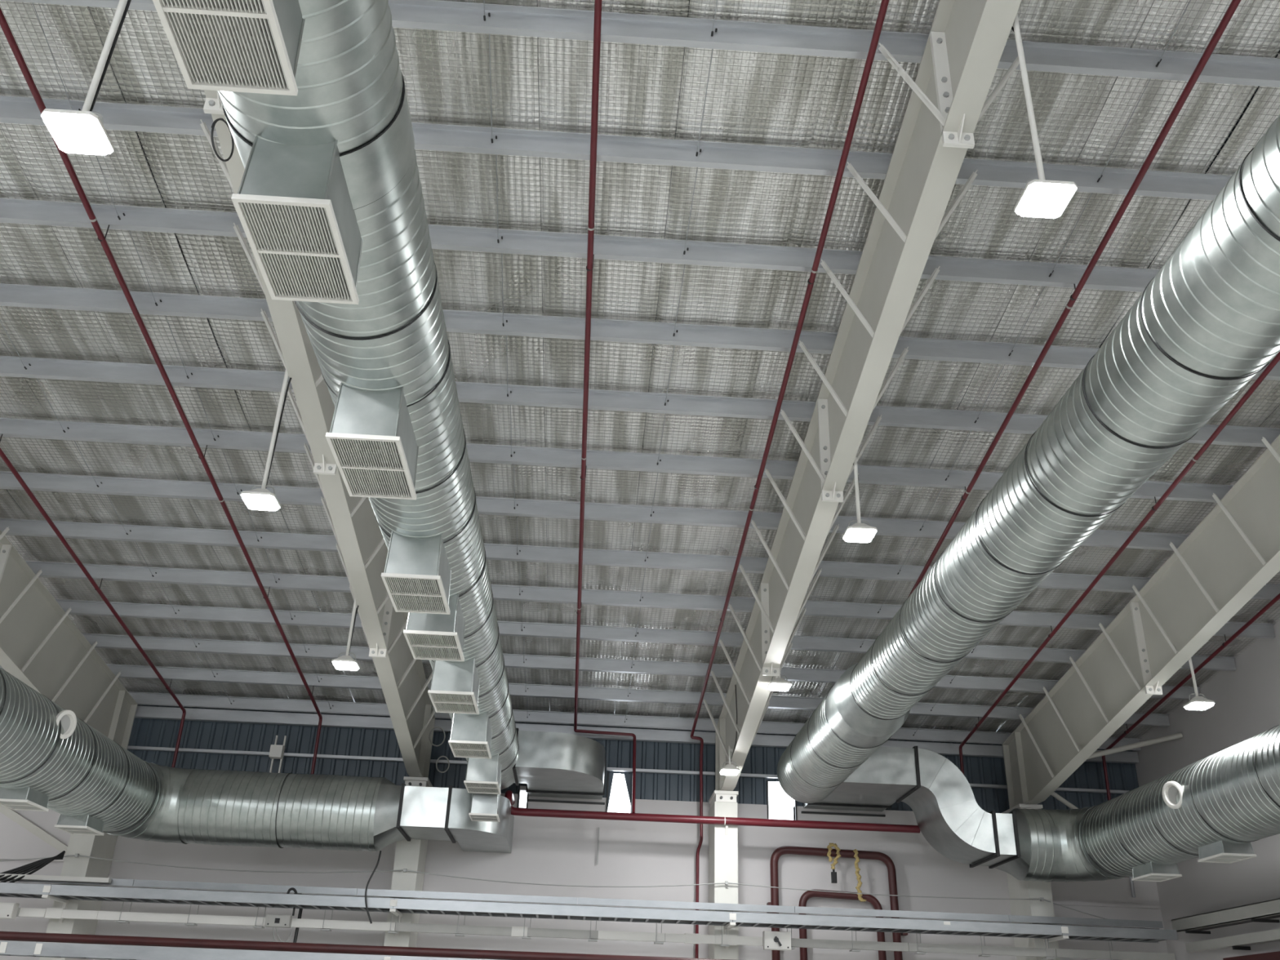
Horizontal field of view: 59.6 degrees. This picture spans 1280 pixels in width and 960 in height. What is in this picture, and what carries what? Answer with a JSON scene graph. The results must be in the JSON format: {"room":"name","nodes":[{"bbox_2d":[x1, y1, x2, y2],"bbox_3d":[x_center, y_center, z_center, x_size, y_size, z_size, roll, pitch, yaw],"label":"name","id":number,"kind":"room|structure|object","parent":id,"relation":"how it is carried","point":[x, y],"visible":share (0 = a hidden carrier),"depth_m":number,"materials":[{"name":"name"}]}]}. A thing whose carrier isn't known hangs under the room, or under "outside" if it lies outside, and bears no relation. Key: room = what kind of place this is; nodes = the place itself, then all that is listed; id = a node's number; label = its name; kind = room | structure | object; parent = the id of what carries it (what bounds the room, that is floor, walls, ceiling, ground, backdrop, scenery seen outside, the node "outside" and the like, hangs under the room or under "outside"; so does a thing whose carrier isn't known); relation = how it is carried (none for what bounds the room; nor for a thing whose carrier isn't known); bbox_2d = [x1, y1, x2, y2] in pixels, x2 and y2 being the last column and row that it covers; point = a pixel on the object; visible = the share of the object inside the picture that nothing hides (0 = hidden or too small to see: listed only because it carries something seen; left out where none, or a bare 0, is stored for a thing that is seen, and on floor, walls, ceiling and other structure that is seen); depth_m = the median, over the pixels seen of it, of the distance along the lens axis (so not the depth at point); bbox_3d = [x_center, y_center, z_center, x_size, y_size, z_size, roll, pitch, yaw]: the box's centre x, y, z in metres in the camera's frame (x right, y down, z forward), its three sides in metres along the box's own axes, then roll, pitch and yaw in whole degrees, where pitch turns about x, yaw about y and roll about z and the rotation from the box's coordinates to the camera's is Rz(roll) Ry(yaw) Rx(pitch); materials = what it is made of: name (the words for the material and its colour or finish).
{"room":"industrial warehouse","nodes":[
{"label":"industrial warehouse","id":0,"kind":"room"},
{"bbox_2d":[0,940,494,959],"bbox_3d":[-4.025,7.832,18.107,23.892,0.200,0.415,3,-27,-2],"label":"cable tray","id":1,"kind":"object","parent":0,"point":[23,948],"visible":1,"depth_m":17.82,"materials":[{"name":"white paint"}]},
{"bbox_2d":[0,931,732,959],"bbox_3d":[-4.521,7.665,18.224,22.900,0.136,0.136,3,-27,-2],"label":"pipe","id":2,"kind":"object","parent":1,"relation":"on","point":[4,935],"visible":1,"depth_m":18.15,"materials":[{"name":"metal"}]},
{"bbox_2d":[0,704,1168,959],"bbox_3d":[-4.457,8.134,21.359,29.500,7.650,0.310,3,-27,-2],"label":"wall","id":3,"kind":"structure","parent":0,"point":[553,851],"depth_m":21.95,"materials":[{"name":"paint"}]},
{"bbox_2d":[0,853,65,862],"bbox_3d":[-13.315,7.102,21.222,5.500,0.100,0.055,3,-27,-2],"label":"wall rail","id":4,"kind":"object","parent":3,"relation":"attached to","point":[2,855],"visible":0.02,"depth_m":21.25,"materials":[{"name":"metal"}]},
{"bbox_2d":[0,804,67,854],"bbox_3d":[-12.360,6.331,21.592,3.614,1.954,0.050,3,-27,-2],"label":"brace","id":5,"kind":"object","parent":3,"relation":"attached to","point":[8,812],"visible":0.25,"depth_m":21.43,"materials":[{"name":"beige paint"}]},
{"bbox_2d":[0,667,514,853],"bbox_3d":[-5.276,0.229,8.452,7.224,1.460,29.890,3,-27,-2],"label":"spiral duct","id":6,"kind":"object","parent":3,"relation":"attached to","point":[51,758],"visible":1,"depth_m":19.42,"materials":[{"name":"grey metal"}]},
{"bbox_2d":[364,850,381,924],"bbox_3d":[-4.693,7.123,19.570,0.196,1.230,0.192,3,-27,-2],"label":"hanging cable","id":7,"kind":"object","parent":6,"relation":"hanging from","point":[380,854],"visible":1,"depth_m":19.50,"materials":[{"name":"black rubber"}]},
{"bbox_2d":[268,735,286,773],"bbox_3d":[-7.226,5.662,22.097,0.240,1.250,0.230,3,-27,-2],"label":"junction box","id":8,"kind":"object","parent":3,"relation":"attached to","point":[276,752],"visible":0.76,"depth_m":22.14,"materials":[{"name":"white paint"}]},
{"bbox_2d":[152,0,606,822],"bbox_3d":[-1.182,-0.183,9.032,2.567,1.719,31.100,3,-27,-2],"label":"spiral duct","id":9,"kind":"object","parent":3,"relation":"attached to","point":[328,202],"visible":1,"depth_m":7.11,"materials":[{"name":"grey metal"}]},
{"bbox_2d":[596,826,599,864],"bbox_3d":[-0.820,7.187,21.942,0.024,0.700,0.028,3,-27,-2],"label":"downpipe","id":10,"kind":"object","parent":3,"relation":"attached to","point":[598,827],"visible":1,"depth_m":21.93,"materials":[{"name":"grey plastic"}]},
{"bbox_2d":[134,706,1138,764],"bbox_3d":[-4.338,5.002,22.770,29.460,0.220,0.140,3,-27,-2],"label":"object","id":11,"kind":"object","parent":3,"relation":"attached to","point":[142,712],"visible":0.56,"depth_m":22.80,"materials":[{"name":"metal"}]},
{"bbox_2d":[777,115,1279,811],"bbox_3d":[4.555,-0.304,9.452,2.440,1.150,31.100,3,-27,-2],"label":"spiral duct","id":12,"kind":"object","parent":3,"relation":"attached to","point":[1207,322],"visible":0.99,"depth_m":9.25,"materials":[{"name":"silver metal"}]},
{"bbox_2d":[901,724,1279,882],"bbox_3d":[9.062,0.435,8.704,4.027,2.302,28.915,6,-27,-7],"label":"spiral duct","id":13,"kind":"object","parent":12,"relation":"attached to","point":[1211,808],"visible":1,"depth_m":18.47,"materials":[{"name":"silver metal"}]},
{"bbox_2d":[1053,901,1159,908],"bbox_3d":[8.986,8.361,21.990,2.500,0.060,0.055,3,-27,-2],"label":"wall ledge","id":14,"kind":"object","parent":3,"relation":"attached to","point":[1061,903],"visible":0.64,"depth_m":21.97,"materials":[{"name":"paint"}]},
{"bbox_2d":[1128,875,1135,897],"bbox_3d":[9.755,7.893,22.196,0.065,0.750,0.065,-7,-28,18],"label":"conduit","id":15,"kind":"object","parent":3,"relation":"attached to","point":[1132,888],"visible":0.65,"depth_m":22.09,"materials":[{"name":"grey metal"}]},
{"bbox_2d":[0,0,1279,738],"bbox_3d":[-3.342,-4.606,9.373,30.100,4.654,33.600,3,-27,-2],"label":"ceiling","id":16,"kind":"structure","parent":0,"point":[538,83],"depth_m":12.78,"materials":[{"name":"metal"}]},
{"bbox_2d":[0,7,322,773],"bbox_3d":[-5.517,-2.867,9.754,0.076,5.520,29.485,3,-27,-2],"label":"pipe","id":17,"kind":"object","parent":16,"relation":"attached to","point":[4,25],"visible":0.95,"depth_m":12.83,"materials":[{"name":"red metal"}]},
{"bbox_2d":[1133,617,1279,959],"bbox_3d":[11.351,-0.383,8.238,0.200,12.109,33.100,3,-27,-2],"label":"wall","id":18,"kind":"structure","parent":0,"point":[1246,699],"depth_m":20.10,"materials":[{"name":"paint"}]},
{"bbox_2d":[1087,733,1182,759],"bbox_3d":[9.160,5.231,21.587,2.633,0.712,0.100,-1,-27,6],"label":"strut","id":19,"kind":"object","parent":18,"relation":"attached to","point":[1178,735],"visible":0.66,"depth_m":21.55,"materials":[{"name":"beige paint"}]},
{"bbox_2d":[1171,897,1279,933],"bbox_3d":[10.487,5.270,14.649,0.440,0.270,13.695,3,-27,-2],"label":"cable tray","id":20,"kind":"object","parent":18,"relation":"attached to","point":[1264,911],"visible":0.92,"depth_m":19.02,"materials":[{"name":"grey metal"}]},
{"bbox_2d":[1190,923,1242,930],"bbox_3d":[10.144,8.002,19.979,0.370,0.010,1.695,3,-27,-2],"label":"tray","id":21,"kind":"object","parent":20,"relation":"on","point":[1193,926],"depth_m":19.81,"materials":[{"name":"grey metal"}]},
{"bbox_2d":[1232,914,1279,923],"bbox_3d":[10.304,6.730,17.434,0.370,0.010,3.995,3,-27,-2],"label":"tray","id":22,"kind":"object","parent":20,"relation":"on","point":[1241,918],"depth_m":18.35,"materials":[{"name":"grey metal"}]},
{"bbox_2d":[1185,928,1279,952],"bbox_3d":[10.552,5.591,14.436,0.290,0.210,13.595,3,-27,-2],"label":"cable tray","id":23,"kind":"object","parent":18,"relation":"attached to","point":[1238,942],"visible":1,"depth_m":19.02,"materials":[{"name":"grey metal"}]},
{"bbox_2d":[1222,951,1279,959],"bbox_3d":[10.533,5.580,13.715,0.300,0.180,12.300,3,-27,-2],"label":"channel","id":24,"kind":"object","parent":18,"relation":"attached to","point":[1273,955],"visible":1,"depth_m":18.20,"materials":[{"name":"paint"}]},
{"bbox_3d":[-3.659,4.224,4.881,29.500,0.100,32.900,3,-27,-2],"label":"floor","id":25,"kind":"structure","parent":0,"visible":0},
{"bbox_2d":[39,831,117,959],"bbox_3d":[-10.337,8.274,20.232,0.460,6.010,1.120,3,-27,-2],"label":"column","id":26,"kind":"structure","parent":25,"relation":"on","point":[92,846],"depth_m":20.43,"materials":[{"name":"metal"}]},
{"bbox_2d":[0,526,137,750],"bbox_3d":[-9.678,-4.143,8.532,1.307,5.706,32.620,3,-27,-2],"label":"roof beam","id":27,"kind":"structure","parent":26,"relation":"on","point":[41,646],"depth_m":18.96,"materials":[{"name":"beige metal"}]},
{"bbox_2d":[128,683,1141,751],"bbox_3d":[-4.283,4.392,22.131,29.460,0.306,1.329,3,-27,-2],"label":"purlin","id":28,"kind":"structure","parent":27,"relation":"on","point":[140,698],"depth_m":22.74,"materials":[{"name":"grey metal"}]},
{"bbox_2d":[0,882,1177,959],"bbox_3d":[-3.183,7.779,19.863,25.700,0.624,0.920,3,-27,-2],"label":"cable tray","id":29,"kind":"object","parent":26,"relation":"attached to","point":[62,893],"visible":0.98,"depth_m":19.74,"materials":[{"name":"grey metal"}]},
{"bbox_2d":[0,850,65,883],"bbox_3d":[-11.150,6.925,20.008,1.416,0.666,0.182,9,-27,-13],"label":"cable bundle","id":30,"kind":"object","parent":29,"relation":"on","point":[33,867],"visible":1,"depth_m":20.02,"materials":[{"name":"black rubber"}]},
{"bbox_2d":[0,892,66,897],"bbox_3d":[-13.105,7.131,19.499,5.800,0.005,0.720,3,-27,-2],"label":"tray","id":31,"kind":"object","parent":29,"relation":"on","point":[19,895],"depth_m":19.57,"materials":[{"name":"grey metal"}]},
{"bbox_2d":[0,873,111,883],"bbox_3d":[-12.752,7.007,19.902,6.520,0.080,0.130,3,-27,-2],"label":"cable trunking","id":32,"kind":"object","parent":29,"relation":"on","point":[34,877],"visible":1,"depth_m":19.93,"materials":[{"name":"white paint"}]},
{"bbox_2d":[60,895,397,910],"bbox_3d":[-7.267,7.446,19.707,5.900,0.005,0.720,3,-27,-2],"label":"tray","id":33,"kind":"object","parent":29,"relation":"on","point":[224,900],"depth_m":19.46,"materials":[{"name":"grey metal"}]},
{"bbox_2d":[286,887,302,894],"bbox_3d":[-6.046,7.197,19.539,0.261,0.122,0.050,3,-27,-2],"label":"shackle","id":34,"kind":"object","parent":29,"relation":"on","point":[291,888],"visible":1,"depth_m":19.52,"materials":[{"name":"black metal"}]},
{"bbox_2d":[396,908,728,924],"bbox_3d":[-1.355,7.766,19.918,5.950,0.005,0.720,3,-27,-2],"label":"tray","id":35,"kind":"object","parent":29,"relation":"on","point":[551,913],"depth_m":19.67,"materials":[{"name":"grey metal"}]},
{"bbox_2d":[0,878,1163,928],"bbox_3d":[-3.141,7.599,20.371,25.794,0.115,0.080,3,-27,-2],"label":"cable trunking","id":36,"kind":"object","parent":29,"relation":"on","point":[115,882],"visible":0.99,"depth_m":20.44,"materials":[{"name":"grey metal"}]},
{"bbox_2d":[16,900,1175,959],"bbox_3d":[-3.143,7.938,19.910,25.794,0.355,0.200,3,-27,-2],"label":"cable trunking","id":37,"kind":"object","parent":29,"relation":"hanging from","point":[724,940],"visible":0.99,"depth_m":19.92,"materials":[{"name":"white paint"}]},
{"bbox_2d":[0,902,19,919],"bbox_3d":[-11.159,7.497,19.457,0.520,0.250,0.215,3,-27,-2],"label":"box","id":38,"kind":"object","parent":37,"relation":"attached to","point":[7,910],"visible":1,"depth_m":19.42,"materials":[{"name":"white paint"}]},
{"bbox_2d":[264,906,302,942],"bbox_3d":[-6.309,7.889,19.690,0.540,0.672,0.382,3,-27,-2],"label":"box","id":39,"kind":"object","parent":37,"relation":"attached to","point":[273,921],"visible":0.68,"depth_m":19.59,"materials":[{"name":"grey metal"}]},
{"bbox_2d":[763,930,791,951],"bbox_3d":[2.452,8.228,19.945,0.480,0.300,0.215,3,-27,-2],"label":"box","id":40,"kind":"object","parent":37,"relation":"attached to","point":[772,940],"visible":1,"depth_m":19.89,"materials":[{"name":"white paint"}]},
{"bbox_2d":[732,920,1048,936],"bbox_3d":[4.558,8.085,20.128,5.900,0.005,0.720,3,-27,-2],"label":"tray","id":41,"kind":"object","parent":29,"relation":"on","point":[837,925],"depth_m":19.86,"materials":[{"name":"grey metal"}]},
{"bbox_2d":[1048,933,1166,941],"bbox_3d":[8.550,8.301,20.270,2.100,0.005,0.720,3,-27,-2],"label":"tray","id":42,"kind":"object","parent":29,"relation":"on","point":[1103,937],"depth_m":19.97,"materials":[{"name":"grey metal"}]},
{"bbox_2d":[383,776,432,956],"bbox_3d":[-4.399,8.595,20.443,0.460,6.010,1.120,3,-27,-2],"label":"column","id":43,"kind":"structure","parent":25,"relation":"on","point":[410,855],"depth_m":20.65,"materials":[{"name":"paint"}]},
{"bbox_2d":[200,89,435,777],"bbox_3d":[-3.462,-3.807,8.753,1.306,5.706,32.620,3,-27,-2],"label":"roof beam","id":44,"kind":"structure","parent":43,"relation":"on","point":[362,548],"depth_m":14.86,"materials":[{"name":"beige metal"}]},
{"bbox_2d":[40,0,131,155],"bbox_3d":[-3.332,-3.502,7.433,0.330,3.266,0.330,3,-27,-2],"label":"light","id":45,"kind":"object","parent":44,"relation":"hanging from","point":[73,131],"visible":1,"depth_m":6.74,"materials":[{"name":"white paint"}]},
{"bbox_2d":[42,112,111,155],"bbox_3d":[-3.384,-2.064,6.711,0.312,0.047,0.312,3,-27,-2],"label":"diffuser","id":46,"kind":"object","parent":45,"relation":"attached to","point":[82,133],"depth_m":6.67,"materials":[{"name":"white plastic"}]},
{"bbox_2d":[210,118,234,161],"bbox_3d":[-3.226,-2.630,8.637,0.024,0.356,0.288,-5,-27,14],"label":"coil","id":47,"kind":"object","parent":44,"relation":"hanging from","point":[215,121],"visible":0.94,"depth_m":8.59,"materials":[{"name":"grey metal"}]},
{"bbox_2d":[240,366,291,511],"bbox_3d":[-3.721,-0.957,11.668,0.330,2.716,0.330,3,-27,-2],"label":"light","id":48,"kind":"object","parent":44,"relation":"hanging from","point":[258,499],"visible":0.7,"depth_m":11.15,"materials":[{"name":"white paint"}]},
{"bbox_2d":[241,493,279,511],"bbox_3d":[-3.764,0.235,11.069,0.312,0.047,0.312,3,-27,-2],"label":"diffuser","id":49,"kind":"object","parent":48,"relation":"attached to","point":[269,502],"depth_m":11.00,"materials":[{"name":"white plastic"}]},
{"bbox_2d":[331,596,359,671],"bbox_3d":[-4.006,1.579,15.813,0.330,2.248,0.330,3,-27,-2],"label":"light","id":50,"kind":"object","parent":44,"relation":"hanging from","point":[346,662],"visible":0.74,"depth_m":15.35,"materials":[{"name":"white paint"}]},
{"bbox_2d":[332,661,358,671],"bbox_3d":[-4.041,2.562,15.319,0.312,0.047,0.312,3,-27,-2],"label":"diffuser","id":51,"kind":"object","parent":50,"relation":"attached to","point":[340,665],"depth_m":15.23,"materials":[{"name":"white plastic"}]},
{"bbox_2d":[429,726,445,746],"bbox_3d":[-3.880,4.907,21.369,0.312,0.384,0.040,10,-28,-16],"label":"coil","id":52,"kind":"object","parent":44,"relation":"hanging from","point":[435,726],"visible":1,"depth_m":21.36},
{"bbox_2d":[435,755,449,773],"bbox_3d":[-3.752,5.407,21.239,0.264,0.324,0.039,10,-28,-16],"label":"coil","id":53,"kind":"object","parent":44,"relation":"hanging from","point":[441,756],"visible":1,"depth_m":21.22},
{"bbox_2d":[0,154,1159,292],"bbox_3d":[-3.499,-2.963,11.301,29.460,0.306,1.329,3,-27,-2],"label":"purlin","id":54,"kind":"structure","parent":44,"relation":"on","point":[14,211],"depth_m":11.93,"materials":[{"name":"grey metal"}]},
{"bbox_2d":[0,653,1169,726],"bbox_3d":[-4.204,3.656,21.048,29.460,0.306,1.329,3,-27,-2],"label":"purlin","id":55,"kind":"structure","parent":44,"relation":"on","point":[127,671],"depth_m":21.67,"materials":[{"name":"grey metal"}]},
{"bbox_2d":[0,434,186,767],"bbox_3d":[-8.201,-3.012,9.659,0.076,5.520,29.485,3,-27,-2],"label":"pipe","id":56,"kind":"object","parent":55,"relation":"hanging from","point":[2,455],"visible":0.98,"depth_m":17.97,"materials":[{"name":"red metal"}]},
{"bbox_2d":[573,0,635,813],"bbox_3d":[0.148,-2.505,9.900,1.272,5.670,29.435,3,-27,-2],"label":"pipe","id":57,"kind":"object","parent":55,"relation":"hanging from","point":[597,3],"visible":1,"depth_m":12.59,"materials":[{"name":"red metal"}]},
{"bbox_2d":[907,0,1240,597],"bbox_3d":[4.761,-2.847,10.388,0.076,4.324,29.485,3,-27,-2],"label":"pipe","id":58,"kind":"object","parent":55,"relation":"hanging from","point":[1234,4],"visible":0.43,"depth_m":11.40,"materials":[{"name":"red metal"}]},
{"bbox_2d":[959,351,1279,774],"bbox_3d":[7.386,-2.170,10.214,0.076,5.520,29.485,3,-27,-2],"label":"pipe","id":59,"kind":"object","parent":55,"relation":"hanging from","point":[1277,358],"visible":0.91,"depth_m":15.78,"materials":[{"name":"red metal"}]},
{"bbox_2d":[1102,593,1279,800],"bbox_3d":[10.340,-2.010,10.319,0.076,5.520,29.485,3,-27,-2],"label":"pipe","id":60,"kind":"object","parent":55,"relation":"hanging from","point":[1277,597],"visible":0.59,"depth_m":19.86,"materials":[{"name":"red metal"}]},
{"bbox_2d":[0,440,1189,551],"bbox_3d":[-3.813,-0.021,15.633,29.460,0.306,1.329,3,-27,-2],"label":"purlin","id":61,"kind":"structure","parent":44,"relation":"on","point":[92,484],"depth_m":16.25,"materials":[{"name":"grey metal"}]},
{"bbox_2d":[0,2,1231,199],"bbox_3d":[-3.421,-3.699,10.217,29.460,0.306,1.329,3,-27,-2],"label":"purlin","id":62,"kind":"structure","parent":44,"relation":"on","point":[13,109],"depth_m":10.86,"materials":[{"name":"grey metal"}]},
{"bbox_2d":[0,377,1234,502],"bbox_3d":[-3.734,-0.757,14.550,29.460,0.306,1.329,3,-27,-2],"label":"purlin","id":63,"kind":"structure","parent":44,"relation":"on","point":[58,429],"depth_m":15.17,"materials":[{"name":"grey metal"}]},
{"bbox_2d":[0,0,1279,87],"bbox_3d":[-3.343,-4.434,9.134,29.460,0.306,1.329,3,-27,-2],"label":"purlin","id":64,"kind":"structure","parent":44,"relation":"on","point":[432,15],"depth_m":9.81,"materials":[{"name":"grey metal"}]},
{"bbox_2d":[0,230,1279,380],"bbox_3d":[-3.578,-2.228,12.384,29.460,0.306,1.329,3,-27,-2],"label":"purlin","id":65,"kind":"structure","parent":44,"relation":"on","point":[11,295],"depth_m":13.01,"materials":[{"name":"grey metal"}]},
{"bbox_2d":[0,315,1279,447],"bbox_3d":[-3.656,-1.492,13.467,29.460,0.306,1.329,3,-27,-2],"label":"purlin","id":66,"kind":"structure","parent":44,"relation":"on","point":[10,366],"depth_m":14.09,"materials":[{"name":"grey metal"}]},
{"bbox_2d":[0,494,1279,599],"bbox_3d":[-3.891,0.714,16.716,29.460,0.306,1.329,3,-27,-2],"label":"purlin","id":67,"kind":"structure","parent":44,"relation":"on","point":[27,527],"depth_m":17.32,"materials":[{"name":"grey metal"}]},
{"bbox_2d":[82,619,1200,699],"bbox_3d":[-4.126,2.921,19.965,29.460,0.306,1.329,3,-27,-2],"label":"roof purlin","id":68,"kind":"structure","parent":44,"relation":"on","point":[104,641],"depth_m":20.58,"materials":[{"name":"grey metal"}]},
{"bbox_2d":[55,583,1235,671],"bbox_3d":[-4.048,2.185,18.882,29.460,0.306,1.329,3,-27,-2],"label":"roof purlin","id":69,"kind":"structure","parent":44,"relation":"on","point":[289,617],"depth_m":19.50,"materials":[{"name":"grey metal"}]},
{"bbox_2d":[25,541,1275,638],"bbox_3d":[-3.969,1.450,17.799,29.460,0.306,1.329,3,-27,-2],"label":"roof purlin","id":70,"kind":"structure","parent":44,"relation":"on","point":[49,569],"depth_m":18.42,"materials":[{"name":"grey metal"}]},
{"bbox_2d":[707,790,738,959],"bbox_3d":[1.538,8.915,20.655,0.460,6.010,1.120,3,-27,-2],"label":"column","id":71,"kind":"structure","parent":25,"relation":"on","point":[722,848],"depth_m":21.04,"materials":[{"name":"paint"}]},
{"bbox_2d":[504,790,919,835],"bbox_3d":[1.333,6.763,22.053,7.942,0.707,1.922,3,-27,-2],"label":"pipe","id":72,"kind":"object","parent":71,"relation":"attached to","point":[724,820],"visible":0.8,"depth_m":21.17,"materials":[{"name":"red metal"}]},
{"bbox_2d":[702,0,1021,791],"bbox_3d":[2.752,-3.471,8.975,1.308,5.706,32.620,3,-27,-2],"label":"roof beam","id":73,"kind":"structure","parent":71,"relation":"on","point":[966,41],"depth_m":11.66,"materials":[{"name":"beige metal"}]},
{"bbox_2d":[720,684,739,775],"bbox_3d":[1.631,4.509,20.356,0.330,1.694,0.330,3,-27,-2],"label":"light","id":74,"kind":"object","parent":73,"relation":"hanging from","point":[729,769],"visible":0.99,"depth_m":19.99,"materials":[{"name":"white paint"}]},
{"bbox_2d":[720,769,738,775],"bbox_3d":[1.605,5.245,19.986,0.312,0.047,0.312,3,-27,-2],"label":"diffuser","id":75,"kind":"object","parent":74,"relation":"attached to","point":[726,772],"depth_m":19.88,"materials":[{"name":"white plastic"}]},
{"bbox_2d":[767,664,791,691],"bbox_3d":[2.168,2.501,17.475,0.330,1.591,0.330,3,-27,-2],"label":"light","id":76,"kind":"object","parent":73,"relation":"hanging from","point":[780,684],"visible":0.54,"depth_m":17.05,"materials":[{"name":"white paint"}]},
{"bbox_2d":[768,683,791,691],"bbox_3d":[2.143,3.190,17.128,0.312,0.047,0.312,3,-27,-2],"label":"diffuser","id":77,"kind":"object","parent":76,"relation":"attached to","point":[771,686],"depth_m":17.04,"materials":[{"name":"white plastic"}]},
{"bbox_2d":[842,454,877,542],"bbox_3d":[2.482,-0.293,12.900,0.330,2.116,0.330,3,-27,-2],"label":"light","id":78,"kind":"object","parent":73,"relation":"hanging from","point":[860,532],"visible":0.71,"depth_m":12.44,"materials":[{"name":"white paint"}]},
{"bbox_2d":[843,528,876,542],"bbox_3d":[2.449,0.631,12.436,0.312,0.047,0.312,3,-27,-2],"label":"diffuser","id":79,"kind":"object","parent":78,"relation":"attached to","point":[851,535],"depth_m":12.36,"materials":[{"name":"white plastic"}]},
{"bbox_2d":[1011,13,1076,218],"bbox_3d":[2.801,-3.098,8.197,0.330,2.766,0.330,3,-27,-2],"label":"light","id":80,"kind":"object","parent":73,"relation":"hanging from","point":[1041,197],"visible":0.79,"depth_m":7.62,"materials":[{"name":"white paint"}]},
{"bbox_2d":[1016,183,1075,218],"bbox_3d":[2.758,-1.883,7.587,0.312,0.047,0.312,3,-27,-2],"label":"diffuser","id":81,"kind":"object","parent":80,"relation":"attached to","point":[1037,200],"depth_m":7.54,"materials":[{"name":"white plastic"}]},
{"bbox_2d":[690,0,889,958],"bbox_3d":[1.921,0.128,8.885,0.301,11.169,29.775,3,-27,-2],"label":"pipe","id":82,"kind":"object","parent":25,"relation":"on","point":[884,4],"visible":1,"depth_m":12.70,"materials":[{"name":"red metal"}]},
{"bbox_2d":[766,845,907,959],"bbox_3d":[3.756,9.600,20.933,2.680,5.182,0.256,3,-27,-2],"label":"pipe","id":83,"kind":"object","parent":25,"relation":"on","point":[778,852],"visible":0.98,"depth_m":21.84,"materials":[{"name":"metal"}]},
{"bbox_2d":[826,842,841,883],"bbox_3d":[3.795,7.481,21.823,0.286,0.747,0.090,3,-27,-2],"label":"chain","id":84,"kind":"object","parent":83,"relation":"hanging from","point":[833,874],"visible":1,"depth_m":21.84,"materials":[{"name":"yellow metal"}]},
{"bbox_2d":[853,848,866,902],"bbox_3d":[4.280,7.696,21.746,0.213,0.983,0.095,3,-27,-2],"label":"chain","id":85,"kind":"object","parent":83,"relation":"hanging from","point":[855,851],"visible":0.98,"depth_m":21.71,"materials":[{"name":"yellow metal"}]},
{"bbox_2d":[798,888,886,959],"bbox_3d":[3.841,9.935,20.715,1.694,4.393,0.145,3,-27,-2],"label":"pipe","id":86,"kind":"object","parent":25,"relation":"on","point":[806,895],"visible":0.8,"depth_m":21.57,"materials":[{"name":"metal"}]},
{"bbox_2d":[1002,804,1060,959],"bbox_3d":[7.476,9.236,20.866,0.460,6.010,1.120,3,-27,-2],"label":"column","id":87,"kind":"structure","parent":25,"relation":"on","point":[1017,889],"depth_m":21.10,"materials":[{"name":"paint"}]},
{"bbox_2d":[0,853,1144,928],"bbox_3d":[-2.824,7.471,20.547,26.418,0.528,0.834,4,-27,-4],"label":"wire","id":88,"kind":"object","parent":87,"relation":"attached to","point":[1042,899],"visible":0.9,"depth_m":20.58,"materials":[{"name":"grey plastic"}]},
{"bbox_2d":[1002,434,1279,808],"bbox_3d":[8.968,-3.135,9.196,1.307,5.706,32.620,3,-27,-2],"label":"roof beam","id":89,"kind":"structure","parent":87,"relation":"on","point":[1233,552],"depth_m":17.22,"materials":[{"name":"beige metal"}]},
{"bbox_2d":[1050,791,1079,808],"bbox_3d":[8.213,6.221,21.620,0.876,0.496,0.090,11,-28,-17],"label":"strut","id":90,"kind":"object","parent":89,"relation":"attached to","point":[1054,794],"visible":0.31,"depth_m":21.59,"materials":[{"name":"beige paint"}]},
{"bbox_2d":[1182,657,1214,710],"bbox_3d":[8.155,2.402,16.667,0.330,2.048,0.330,3,-27,-2],"label":"light","id":91,"kind":"object","parent":89,"relation":"hanging from","point":[1197,703],"visible":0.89,"depth_m":16.20,"materials":[{"name":"white paint"}]},
{"bbox_2d":[1184,702,1213,710],"bbox_3d":[8.123,3.296,16.218,0.312,0.047,0.312,3,-27,-2],"label":"diffuser","id":92,"kind":"object","parent":91,"relation":"attached to","point":[1189,705],"depth_m":16.14,"materials":[{"name":"white plastic"}]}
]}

